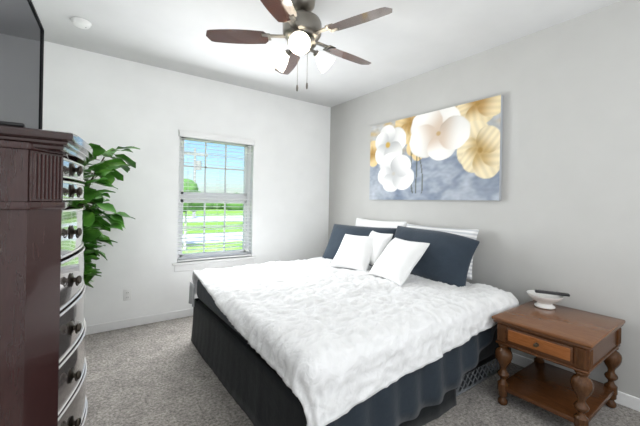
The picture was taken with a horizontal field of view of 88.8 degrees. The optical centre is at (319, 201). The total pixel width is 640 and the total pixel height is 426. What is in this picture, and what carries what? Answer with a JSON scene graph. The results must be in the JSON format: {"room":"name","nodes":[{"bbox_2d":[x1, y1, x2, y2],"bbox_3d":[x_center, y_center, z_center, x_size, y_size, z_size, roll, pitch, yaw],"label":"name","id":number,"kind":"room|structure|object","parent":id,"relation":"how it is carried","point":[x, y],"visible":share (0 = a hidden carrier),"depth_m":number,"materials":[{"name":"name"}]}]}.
{"room":"bedroom","nodes":[
{"label":"bedroom","id":0,"kind":"room"},
{"bbox_2d":[42,41,330,325],"bbox_3d":[-1.351,-0.068,3.889,3.840,2.740,0.140,1,0,-36],"label":"wall","id":1,"kind":"structure","parent":0,"point":[106,102],"depth_m":3.55,"materials":[{"name":"paint"}]},
{"bbox_2d":[123,289,130,300],"bbox_3d":[-1.979,0.956,3.358,0.070,0.116,0.008,1,0,-36],"label":"electrical outlet plate","id":2,"kind":"object","parent":1,"relation":"attached to","point":[127,295],"visible":1,"depth_m":3.36,"materials":[{"name":"white plastic"}]},
{"bbox_2d":[85,308,192,334],"bbox_3d":[-1.325,1.260,3.828,3.510,0.085,0.018,1,0,-36],"label":"baseboard","id":3,"kind":"structure","parent":1,"relation":"attached to","point":[103,327],"depth_m":3.41,"materials":[{"name":"white"}]},
{"bbox_2d":[172,136,255,271],"bbox_3d":[-1.247,-0.001,3.941,0.990,1.570,0.170,1,0,-36],"label":"window","id":4,"kind":"structure","parent":1,"relation":"in","point":[205,196],"depth_m":3.94,"materials":[{"name":"white plastic"}]},
{"bbox_2d":[177,129,254,261],"bbox_3d":[-1.228,-0.060,3.916,0.914,1.476,0.075,1,0,-36],"label":"window blinds","id":5,"kind":"object","parent":4,"relation":"attached to","point":[201,135],"visible":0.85,"depth_m":3.88,"materials":[{"name":"white plastic"}]},
{"bbox_2d":[32,0,622,106],"bbox_3d":[0.091,-1.462,1.927,3.840,0.100,4.980,1,0,-36],"label":"ceiling","id":6,"kind":"structure","parent":0,"point":[405,40],"depth_m":2.77,"materials":[{"name":"paint"}]},
{"bbox_2d":[71,17,91,28],"bbox_3d":[-1.918,-1.428,2.624,0.136,0.038,0.136,1,0,-36],"label":"smoke detector","id":7,"kind":"object","parent":6,"relation":"attached to","point":[81,23],"visible":1,"depth_m":2.60,"materials":[{"name":"white plastic"}]},
{"bbox_2d":[206,0,391,90],"bbox_3d":[-0.088,-1.092,2.299,1.217,0.642,1.255,1,0,-36],"label":"ceiling fan","id":8,"kind":"object","parent":6,"relation":"hanging from","point":[303,29],"visible":1,"depth_m":2.20,"materials":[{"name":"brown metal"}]},
{"bbox_2d":[85,316,639,425],"bbox_3d":[0.038,1.378,1.927,3.840,0.100,4.980,1,0,-36],"label":"floor","id":9,"kind":"structure","parent":0,"point":[161,373],"depth_m":2.24,"materials":[{"name":"carpet"}]},
{"bbox_2d":[0,125,92,425],"bbox_3d":[-1.281,0.538,1.285,0.615,1.530,1.000,1,0,-36],"label":"dresser","id":10,"kind":"object","parent":9,"relation":"on","point":[43,366],"visible":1,"depth_m":1.03,"materials":[{"name":"brown wood"}]},
{"bbox_2d":[0,0,43,129],"bbox_3d":[-1.175,-0.563,1.232,0.240,0.674,1.120,1,0,-32],"label":"tv","id":11,"kind":"object","parent":10,"relation":"on","point":[21,60],"visible":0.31,"depth_m":1.35,"materials":[{"name":"black"}]},
{"bbox_2d":[71,143,139,287],"bbox_3d":[-2.007,0.398,2.679,0.893,1.784,0.909,1,0,-36],"label":"plant","id":12,"kind":"object","parent":9,"relation":"on","point":[94,221],"visible":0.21,"depth_m":2.72,"materials":[{"name":"green plant"}]},
{"bbox_2d":[189,218,518,425],"bbox_3d":[0.197,0.768,2.861,2.198,1.132,2.196,1,0,-36],"label":"bed","id":13,"kind":"object","parent":9,"relation":"on","point":[364,322],"visible":1,"depth_m":2.09,"materials":[{"name":"white fabric"}]},
{"bbox_2d":[329,233,380,272],"bbox_3d":[0.364,0.519,3.395,0.470,0.460,0.153,1,-42,38],"label":"pillow","id":14,"kind":"object","parent":13,"relation":"on","point":[355,253],"depth_m":3.31,"materials":[{"name":"white fabric"}]},
{"bbox_2d":[357,230,393,267],"bbox_3d":[0.563,0.478,3.377,0.142,0.400,0.400,33,-12,-20],"label":"pillow","id":15,"kind":"object","parent":13,"relation":"on","point":[379,241],"depth_m":3.25,"materials":[{"name":"white fabric"}]},
{"bbox_2d":[368,237,429,286],"bbox_3d":[0.697,0.517,2.920,0.160,0.480,0.500,46,-17,-18],"label":"pillow","id":16,"kind":"object","parent":13,"relation":"on","point":[398,259],"depth_m":2.80,"materials":[{"name":"white fabric"}]},
{"bbox_2d":[492,300,624,425],"bbox_3d":[1.576,1.064,2.174,0.704,0.585,0.540,1,0,-36],"label":"nightstand","id":17,"kind":"object","parent":9,"relation":"on","point":[582,344],"visible":1,"depth_m":2.07,"materials":[{"name":"brown wood"}]},
{"bbox_2d":[526,290,563,309],"bbox_3d":[1.654,0.725,2.405,0.228,0.094,0.228,1,0,-36],"label":"bowl","id":18,"kind":"object","parent":17,"relation":"on","point":[546,301],"visible":0.9,"depth_m":2.36,"materials":[{"name":"white ceramic"}]},
{"bbox_2d":[535,290,569,296],"bbox_3d":[1.700,0.667,2.394,0.210,0.018,0.044,1,0,26],"label":"remote","id":19,"kind":"object","parent":18,"relation":"on","point":[552,293],"visible":1,"depth_m":2.38,"materials":[{"name":"black plastic"}]},
{"bbox_2d":[328,0,639,397],"bbox_3d":[1.606,-0.013,2.952,0.140,2.740,4.840,1,0,-36],"label":"wall","id":20,"kind":"structure","parent":0,"point":[563,215],"depth_m":2.56,"materials":[{"name":"grey paint"}]},
{"bbox_2d":[369,95,502,200],"bbox_3d":[1.112,-0.479,3.490,0.038,0.917,1.590,1,0,-36],"label":"picture","id":21,"kind":"object","parent":20,"relation":"attached to","point":[453,153],"visible":1,"depth_m":3.29,"materials":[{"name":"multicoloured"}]},
{"bbox_2d":[511,352,639,411],"bbox_3d":[1.476,1.312,2.962,0.018,0.085,4.700,1,0,-36],"label":"baseboard","id":22,"kind":"structure","parent":20,"relation":"attached to","point":[629,401],"depth_m":2.19,"materials":[{"name":"white"}]},
{"label":"outside","id":23,"kind":"structure","parent":0,"visible":0},
{"bbox_2d":[182,209,242,253],"bbox_3d":[-46.855,0.900,70.008,120.000,0.220,159.400,1,0,-36],"label":"ground","id":24,"kind":"structure","parent":23,"point":[220,216],"depth_m":17.49,"materials":[{"name":"green plant"}]},
{"bbox_2d":[183,179,203,249],"bbox_3d":[-4.393,0.420,10.808,1.166,2.354,1.252,1,0,-36],"label":"tree","id":25,"kind":"object","parent":24,"relation":"on","point":[193,188],"depth_m":10.58,"materials":[{"name":"green plant"}]},
{"bbox_2d":[184,148,243,217],"bbox_3d":[-11.655,-1.639,29.640,122.003,6.200,10.040,1,0,-36],"label":"pole","id":26,"kind":"object","parent":24,"relation":"on","point":[195,169],"depth_m":28.75,"materials":[{"name":"grey"}]},
{"bbox_2d":[202,193,242,209],"bbox_3d":[-28.420,-0.266,48.516,99.037,3.864,12.455,1,0,-36],"label":"treeline","id":27,"kind":"object","parent":24,"relation":"on","point":[238,206],"depth_m":53.81,"materials":[{"name":"green plant"}]}
]}

